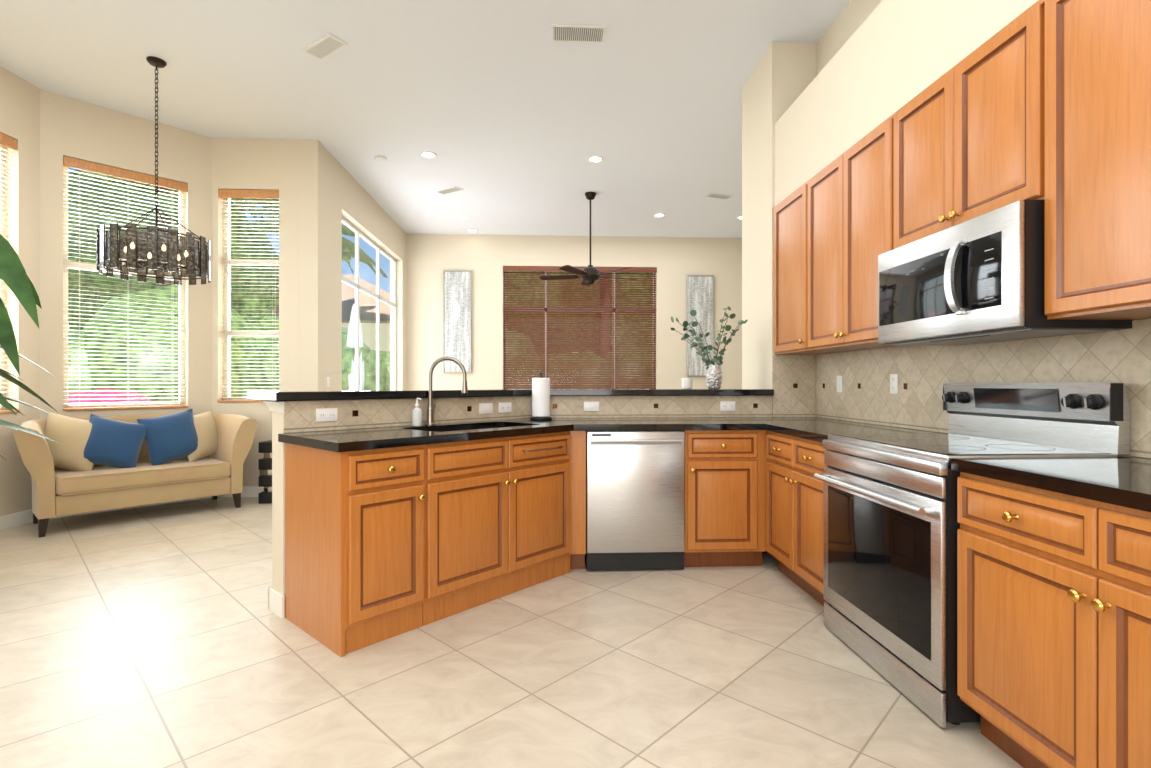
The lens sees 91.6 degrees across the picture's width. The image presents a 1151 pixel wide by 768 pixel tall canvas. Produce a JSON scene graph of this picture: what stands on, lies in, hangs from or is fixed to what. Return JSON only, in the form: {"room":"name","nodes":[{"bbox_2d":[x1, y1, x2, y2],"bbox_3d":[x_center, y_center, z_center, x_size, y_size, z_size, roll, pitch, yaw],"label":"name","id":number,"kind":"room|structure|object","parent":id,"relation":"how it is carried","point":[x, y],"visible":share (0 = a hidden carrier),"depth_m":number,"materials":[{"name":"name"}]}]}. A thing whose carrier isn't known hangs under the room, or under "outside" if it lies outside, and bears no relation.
{"room":"kitchen","nodes":[
{"label":"kitchen","id":0,"kind":"room"},
{"bbox_2d":[0,66,39,515],"bbox_3d":[-4.576,-0.695,1.028,0.200,3.750,7.700,0,0,-3],"label":"wall","id":1,"kind":"structure","parent":0,"point":[19,110],"depth_m":4.71,"materials":[{"name":"beige paint"}]},
{"bbox_2d":[0,144,19,413],"bbox_3d":[-4.696,-0.900,4.201,0.170,2.280,0.950,0,0,-3],"label":"window","id":2,"kind":"structure","parent":1,"relation":"in","point":[2,410],"depth_m":4.65,"materials":[{"name":"silver metal"}]},
{"bbox_2d":[0,132,16,409],"bbox_3d":[-4.675,-0.895,4.202,0.081,2.281,0.944,0,0,-3],"label":"window blind","id":3,"kind":"object","parent":2,"relation":"attached to","point":[8,141],"visible":0.65,"depth_m":4.61,"materials":[{"name":"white wood"}]},
{"bbox_2d":[40,89,211,418],"bbox_3d":[-4.301,-0.695,5.427,0.200,3.750,1.301,0,0,42],"label":"wall","id":4,"kind":"structure","parent":0,"point":[79,129],"depth_m":5.24,"materials":[{"name":"beige paint"}]},
{"bbox_2d":[63,156,187,410],"bbox_3d":[-4.297,-0.897,5.379,0.170,2.285,0.940,0,0,42],"label":"window","id":5,"kind":"structure","parent":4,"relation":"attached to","point":[108,171],"depth_m":5.30,"materials":[{"name":"green glass"}]},
{"bbox_2d":[0,486,263,530],"bbox_3d":[-0.093,1.125,3.559,8.999,0.110,12.279,0,0,-3],"label":"baseboard","id":6,"kind":"structure","parent":4,"relation":"attached to","point":[16,519],"depth_m":4.79,"materials":[{"name":"white wood"}]},
{"bbox_2d":[212,138,298,485],"bbox_3d":[-3.355,-0.695,5.963,0.880,3.750,0.200,0,0,-3],"label":"wall","id":7,"kind":"structure","parent":0,"point":[252,164],"depth_m":5.87,"materials":[{"name":"beige paint"}]},
{"bbox_2d":[217,189,278,401],"bbox_3d":[-3.424,-0.922,5.925,0.620,2.235,0.170,0,0,-3],"label":"nook window","id":8,"kind":"structure","parent":7,"relation":"in","point":[227,195],"depth_m":5.93,"materials":[{"name":"green glass"}]},
{"bbox_2d":[299,140,405,390],"bbox_3d":[-2.901,-0.695,7.728,0.200,3.750,3.679,0,0,-3],"label":"wall","id":9,"kind":"structure","parent":0,"point":[332,191],"depth_m":6.18,"materials":[{"name":"beige paint"}]},
{"bbox_2d":[327,377,329,386],"bbox_3d":[-2.721,-0.020,6.164,0.007,0.115,0.070,0,0,-3],"label":"light switch","id":10,"kind":"object","parent":9,"relation":"attached to","point":[328,381],"visible":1,"depth_m":6.16,"materials":[{"name":"white plastic"}]},
{"bbox_2d":[342,216,395,389],"bbox_3d":[-2.939,-0.440,7.937,0.045,3.240,2.740,0,0,-3],"label":"window","id":11,"kind":"structure","parent":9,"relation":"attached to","point":[356,286],"depth_m":8.09,"materials":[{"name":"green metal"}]},
{"bbox_2d":[272,396,532,615],"bbox_3d":[-0.953,0.633,3.465,1.329,1.093,1.200,0,0,-3],"label":"wall","id":12,"kind":"structure","parent":0,"point":[278,516],"depth_m":2.88,"materials":[{"name":"beige paint"}]},
{"bbox_2d":[263,401,283,412],"bbox_3d":[-1.550,0.118,2.874,0.180,0.059,0.040,0,0,42],"label":"trim","id":13,"kind":"structure","parent":12,"relation":"attached to","point":[276,406],"depth_m":2.85,"materials":[{"name":"white"}]},
{"bbox_2d":[268,587,283,617],"bbox_3d":[-0.071,1.125,3.590,3.142,0.110,1.409,0,0,-3],"label":"baseboard","id":14,"kind":"structure","parent":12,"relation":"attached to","point":[275,602],"depth_m":2.87,"materials":[{"name":"white wood"}]},
{"bbox_2d":[284,396,531,432],"bbox_3d":[-0.898,0.168,3.474,0.008,0.160,1.721,0,0,42],"label":"backsplash","id":15,"kind":"structure","parent":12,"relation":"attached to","point":[299,416],"depth_m":3.26,"materials":[{"name":"tile"}]},
{"bbox_2d":[247,389,773,400],"bbox_3d":[-0.160,0.062,3.667,3.315,0.045,1.660,0,0,-3],"label":"bar","id":16,"kind":"object","parent":12,"relation":"on","point":[318,395],"visible":0.82,"depth_m":3.67,"materials":[{"name":"black stone"}]},
{"bbox_2d":[681,378,692,388],"bbox_3d":[0.868,-0.003,4.358,0.086,0.084,0.085,0,0,-3],"label":"ceramic cup","id":17,"kind":"object","parent":16,"relation":"on","point":[687,383],"visible":1,"depth_m":4.32,"materials":[{"name":"white ceramic"}]},
{"bbox_2d":[671,306,747,388],"bbox_3d":[1.031,-0.291,4.371,0.612,0.660,0.523,0,0,-3],"label":"vase","id":18,"kind":"object","parent":16,"relation":"on","point":[714,372],"visible":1,"depth_m":4.34,"materials":[{"name":"grey ceramic"}]},
{"bbox_2d":[0,0,849,237],"bbox_3d":[-0.084,-2.645,3.550,9.420,0.150,12.700,0,0,-3],"label":"ceiling","id":19,"kind":"structure","parent":0,"point":[511,115],"depth_m":4.85,"materials":[{"name":"white paint"}]},
{"bbox_2d":[97,56,210,284],"bbox_3d":[-3.332,-1.710,4.453,0.722,1.719,0.722,0,0,-3],"label":"pendant chandelier","id":20,"kind":"object","parent":19,"relation":"hanging from","point":[152,250],"visible":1,"depth_m":4.28,"materials":[{"name":"brown metal"}]},
{"bbox_2d":[302,33,347,60],"bbox_3d":[-1.911,-2.564,4.272,0.363,0.012,0.166,0,0,36],"label":"ceiling vent","id":21,"kind":"object","parent":19,"relation":"in","point":[325,47],"depth_m":4.26,"materials":[{"name":"white plastic"}]},
{"bbox_2d":[375,156,385,161],"bbox_3d":[-2.213,-2.551,6.359,0.128,0.036,0.128,0,0,-3],"label":"smoke detector","id":22,"kind":"object","parent":19,"relation":"attached to","point":[380,158],"visible":1,"depth_m":6.32,"materials":[{"name":"white plastic"}]},
{"bbox_2d":[420,152,435,157],"bbox_3d":[-1.644,-2.564,6.260,0.167,0.009,0.153,0,0,10],"label":"recessed light","id":23,"kind":"object","parent":19,"relation":"in","point":[424,154],"depth_m":6.26,"materials":[{"name":"white plastic"}]},
{"bbox_2d":[435,186,462,194],"bbox_3d":[-1.675,-2.564,7.427,0.363,0.012,0.166,0,0,33],"label":"ceiling vent","id":24,"kind":"object","parent":19,"relation":"in","point":[453,189],"depth_m":7.41,"materials":[{"name":"white plastic"}]},
{"bbox_2d":[458,216,468,218],"bbox_3d":[-1.722,-2.564,8.611,0.159,0.009,0.124,0,0,10],"label":"recessed light","id":25,"kind":"object","parent":19,"relation":"in","point":[460,217],"depth_m":8.63,"materials":[{"name":"white plastic"}]},
{"bbox_2d":[551,24,606,43],"bbox_3d":[0.019,-2.564,4.106,0.400,0.012,0.200,0,0,-3],"label":"ceiling vent","id":26,"kind":"object","parent":19,"relation":"in","point":[563,33],"depth_m":4.10,"materials":[{"name":"white plastic"}]},
{"bbox_2d":[540,192,636,285],"bbox_3d":[0.193,-1.956,7.598,1.355,1.227,1.311,0,0,-3],"label":"ceiling fan","id":27,"kind":"object","parent":19,"relation":"hanging from","point":[590,274],"visible":1,"depth_m":7.50,"materials":[{"name":"brown metal"}]},
{"bbox_2d":[588,156,602,162],"bbox_3d":[0.228,-2.564,6.386,0.165,0.009,0.179,0,0,10],"label":"recessed light","id":28,"kind":"object","parent":19,"relation":"in","point":[595,159],"depth_m":6.40,"materials":[{"name":"white plastic"}]},
{"bbox_2d":[653,213,664,216],"bbox_3d":[1.266,-2.564,8.490,0.165,0.009,0.163,0,0,10],"label":"recessed light","id":29,"kind":"object","parent":19,"relation":"in","point":[660,214],"depth_m":8.53,"materials":[{"name":"white plastic"}]},
{"bbox_2d":[704,192,732,199],"bbox_3d":[1.958,-2.564,7.655,0.363,0.012,0.166,0,0,-24],"label":"ceiling vent","id":30,"kind":"object","parent":19,"relation":"in","point":[711,195],"depth_m":7.65,"materials":[{"name":"white plastic"}]},
{"bbox_2d":[0,497,1022,767],"bbox_3d":[-0.084,1.240,3.550,9.420,0.120,12.700,0,0,-3],"label":"floor","id":31,"kind":"structure","parent":0,"point":[154,637],"depth_m":2.27,"materials":[{"name":"tile"}]},
{"bbox_2d":[13,409,257,537],"bbox_3d":[-3.903,0.708,5.039,0.761,0.944,1.680,0,0,41],"label":"sofa","id":32,"kind":"object","parent":31,"relation":"on","point":[91,463],"visible":1,"depth_m":4.84,"materials":[{"name":"fabric"}]},
{"bbox_2d":[259,440,271,503],"bbox_3d":[-2.962,0.809,5.692,0.340,0.742,0.340,0,0,-3],"label":"side table","id":33,"kind":"object","parent":31,"relation":"on","point":[265,473],"visible":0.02,"depth_m":5.52,"materials":[{"name":"black plastic"}]},
{"bbox_2d":[285,452,345,656],"bbox_3d":[-1.234,0.735,2.629,0.445,0.889,0.446,0,0,-3],"label":"panel","id":34,"kind":"object","parent":31,"relation":"on","point":[315,482],"depth_m":2.57,"materials":[{"name":"brown wood"}]},
{"bbox_2d":[346,452,425,653],"bbox_3d":[-1.093,0.735,2.780,0.714,0.889,0.714,0,0,-3],"label":"base cabinet","id":35,"kind":"object","parent":31,"relation":"on","point":[394,530],"depth_m":2.55,"materials":[{"name":"brown wood"}]},
{"bbox_2d":[426,452,577,624],"bbox_3d":[-0.390,0.735,3.115,0.756,0.889,0.756,0,0,-3],"label":"base cabinet","id":36,"kind":"object","parent":31,"relation":"on","point":[499,524],"depth_m":3.03,"materials":[{"name":"brown wood"}]},
{"bbox_2d":[278,416,939,451],"bbox_3d":[0.170,0.270,3.286,3.374,0.040,1.709,0,0,-3],"label":"countertop","id":37,"kind":"structure","parent":36,"relation":"on","point":[704,434],"depth_m":3.29,"materials":[{"name":"black stone"}]},
{"bbox_2d":[412,398,421,426],"bbox_3d":[-0.929,0.165,3.296,0.069,0.168,0.058,0,0,42],"label":"soap dispenser","id":38,"kind":"object","parent":37,"relation":"on","point":[416,416],"visible":1,"depth_m":3.28,"materials":[{"name":"white plastic"}]},
{"bbox_2d":[530,372,551,419],"bbox_3d":[-0.245,0.083,3.983,0.156,0.332,0.156,0,0,-3],"label":"paper towel holder","id":39,"kind":"object","parent":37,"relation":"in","point":[540,398],"visible":1,"depth_m":3.93,"materials":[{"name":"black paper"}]},
{"bbox_2d":[585,430,684,569],"bbox_3d":[0.365,0.737,3.792,0.614,0.886,0.661,0,0,-3],"label":"built-in dishwasher","id":40,"kind":"object","parent":31,"relation":"on","point":[635,500],"visible":1,"depth_m":3.50,"materials":[{"name":"silver metal"}]},
{"bbox_2d":[684,452,761,566],"bbox_3d":[0.939,0.735,3.852,0.524,0.889,0.647,0,0,-3],"label":"base cabinet","id":41,"kind":"object","parent":31,"relation":"on","point":[723,490],"depth_m":3.53,"materials":[{"name":"brown wood"}]},
{"bbox_2d":[762,452,827,605],"bbox_3d":[1.539,0.735,3.161,0.647,0.889,0.836,0,0,-3],"label":"base cabinet","id":42,"kind":"object","parent":31,"relation":"on","point":[792,498],"depth_m":3.11,"materials":[{"name":"brown wood"}]},
{"bbox_2d":[814,383,1129,726],"bbox_3d":[1.526,0.587,2.322,0.734,1.184,0.820,0,0,-3],"label":"range","id":43,"kind":"object","parent":31,"relation":"on","point":[891,525],"visible":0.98,"depth_m":2.15,"materials":[{"name":"silver metal"}]},
{"bbox_2d":[951,464,1150,767],"bbox_3d":[1.624,0.735,1.416,0.647,0.889,0.983,0,0,-3],"label":"base cabinet","id":44,"kind":"object","parent":31,"relation":"on","point":[1054,584],"depth_m":1.52,"materials":[{"name":"brown wood"}]},
{"bbox_2d":[951,457,1150,507],"bbox_3d":[1.666,0.270,0.496,0.658,0.040,2.827,0,0,-3],"label":"countertop","id":45,"kind":"structure","parent":44,"relation":"on","point":[1119,478],"depth_m":1.61,"materials":[{"name":"black stone"}]},
{"bbox_2d":[406,234,741,389],"bbox_3d":[0.610,-0.695,9.841,7.020,3.750,0.200,0,0,-3],"label":"wall","id":46,"kind":"structure","parent":0,"point":[485,259],"depth_m":9.68,"materials":[{"name":"beige paint"}]},
{"bbox_2d":[443,270,471,372],"bbox_3d":[-2.021,-1.065,9.589,0.480,1.750,0.044,0,0,-3],"label":"art panel","id":47,"kind":"object","parent":46,"relation":"attached to","point":[457,314],"visible":0.94,"depth_m":9.58,"materials":[{"name":"fabric"}]},
{"bbox_2d":[503,271,655,388],"bbox_3d":[0.079,-0.430,9.843,2.680,3.220,0.045,0,0,-3],"label":"window","id":48,"kind":"structure","parent":46,"relation":"in","point":[614,320],"depth_m":9.83,"materials":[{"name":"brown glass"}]},
{"bbox_2d":[503,266,656,388],"bbox_3d":[0.083,-0.635,9.760,2.674,2.801,0.081,0,0,-3],"label":"window blind","id":49,"kind":"object","parent":48,"relation":"attached to","point":[649,271],"visible":0.65,"depth_m":9.77,"materials":[{"name":"brown wood"}]},
{"bbox_2d":[686,275,713,376],"bbox_3d":[2.184,-1.015,9.794,0.480,1.770,0.044,0,0,-3],"label":"art panel","id":50,"kind":"object","parent":46,"relation":"attached to","point":[700,294],"visible":0.81,"depth_m":9.79,"materials":[{"name":"fabric"}]},
{"bbox_2d":[630,42,815,461],"bbox_3d":[2.090,-0.695,4.562,4.980,3.750,0.650,0,0,-3],"label":"wall","id":51,"kind":"structure","parent":0,"point":[782,76],"depth_m":4.39,"materials":[{"name":"beige paint"}]},
{"bbox_2d":[549,396,771,417],"bbox_3d":[0.579,0.168,4.158,1.789,0.160,0.008,0,0,-3],"label":"backsplash","id":52,"kind":"structure","parent":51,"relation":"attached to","point":[647,406],"depth_m":4.16,"materials":[{"name":"tile"}]},
{"bbox_2d":[584,402,598,410],"bbox_3d":[0.119,0.165,4.127,0.115,0.070,0.007,0,0,-3],"label":"outlet","id":53,"kind":"object","parent":52,"relation":"attached to","point":[588,406],"depth_m":4.12,"materials":[{"name":"white plastic"}]},
{"bbox_2d":[720,401,735,410],"bbox_3d":[1.137,0.165,4.177,0.115,0.070,0.007,0,0,-3],"label":"outlet","id":54,"kind":"object","parent":52,"relation":"attached to","point":[724,406],"depth_m":4.18,"materials":[{"name":"white plastic"}]},
{"bbox_2d":[772,355,814,416],"bbox_3d":[1.641,0.015,4.210,0.327,0.466,0.008,0,0,-3],"label":"backsplash","id":55,"kind":"structure","parent":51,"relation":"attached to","point":[793,382],"depth_m":4.21,"materials":[{"name":"tile"}]},
{"bbox_2d":[816,0,1150,458],"bbox_3d":[2.080,-0.695,0.867,0.200,3.750,6.729,0,0,-3],"label":"wall","id":56,"kind":"structure","parent":0,"point":[849,20],"depth_m":3.83,"materials":[{"name":"beige paint"}]},
{"bbox_2d":[773,183,836,354],"bbox_3d":[1.658,-0.770,3.932,0.340,1.100,0.562,0,0,-3],"label":"upper cabinet","id":57,"kind":"object","parent":56,"relation":"attached to","point":[789,215],"depth_m":3.90,"materials":[{"name":"brown wood"}]},
{"bbox_2d":[805,118,901,351],"bbox_3d":[1.694,-0.770,3.200,0.340,1.100,0.904,0,0,-3],"label":"upper cabinet","id":58,"kind":"object","parent":56,"relation":"attached to","point":[847,201],"depth_m":3.15,"materials":[{"name":"brown wood"}]},
{"bbox_2d":[774,0,1037,206],"bbox_3d":[1.819,-1.636,0.854,0.321,0.628,6.729,0,0,-3],"label":"soffit","id":59,"kind":"structure","parent":56,"relation":"attached to","point":[889,59],"depth_m":2.90,"materials":[{"name":"beige paint"}]},
{"bbox_2d":[889,0,1040,250],"bbox_3d":[1.737,-0.978,2.334,0.340,0.685,0.829,0,0,-3],"label":"upper cabinet","id":60,"kind":"object","parent":56,"relation":"attached to","point":[967,147],"depth_m":2.22,"materials":[{"name":"brown wood"}]},
{"bbox_2d":[878,199,1133,344],"bbox_3d":[1.674,-0.408,2.330,0.460,0.444,0.822,0,0,-3],"label":"over-the-range microwave","id":61,"kind":"object","parent":60,"relation":"attached to","point":[979,279],"visible":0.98,"depth_m":2.13,"materials":[{"name":"silver metal"}]},
{"bbox_2d":[816,319,1150,457],"bbox_3d":[1.936,0.015,1.656,0.008,0.466,5.118,0,0,-3],"label":"backsplash","id":62,"kind":"structure","parent":56,"relation":"attached to","point":[924,372],"depth_m":2.69,"materials":[{"name":"tile"}]},
{"bbox_2d":[837,376,841,391],"bbox_3d":[1.820,0.000,3.864,0.007,0.115,0.070,0,0,-3],"label":"outlet","id":63,"kind":"object","parent":62,"relation":"attached to","point":[839,378],"depth_m":3.86,"materials":[{"name":"white plastic"}]},
{"bbox_2d":[890,374,897,393],"bbox_3d":[1.850,0.000,3.254,0.007,0.115,0.070,0,0,-3],"label":"outlet","id":64,"kind":"object","parent":62,"relation":"attached to","point":[893,383],"depth_m":3.25,"materials":[{"name":"white plastic"}]},
{"bbox_2d":[1041,0,1150,319],"bbox_3d":[1.780,-0.770,1.444,0.340,1.100,0.951,0,0,-3],"label":"upper cabinet","id":65,"kind":"object","parent":56,"relation":"attached to","point":[1048,102],"depth_m":1.72,"materials":[{"name":"brown wood"}]},
{"bbox_3d":[-3.565,0.970,2.879,0.410,0.420,0.410,0,0,-3],"label":"planter","id":66,"kind":"object","parent":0,"visible":0},
{"bbox_2d":[0,234,56,458],"bbox_3d":[-3.548,-0.013,2.950,1.559,1.662,1.337,0,0,-3],"label":"foliage","id":67,"kind":"object","parent":66,"relation":"in","point":[14,277],"visible":1,"depth_m":2.94,"materials":[{"name":"green plant"}]},
{"bbox_3d":[-0.928,1.340,18.977,80.000,0.280,62.000,0,0,-3],"label":"ground","id":68,"kind":"structure","parent":0,"visible":0},
{"bbox_2d":[68,170,652,404],"bbox_3d":[-5.790,-2.047,16.023,39.000,8.182,36.428,0,0,-3],"label":"landscape","id":69,"kind":"object","parent":68,"relation":"on","point":[237,301],"depth_m":10.66,"materials":[{"name":"green plant"}]}
]}

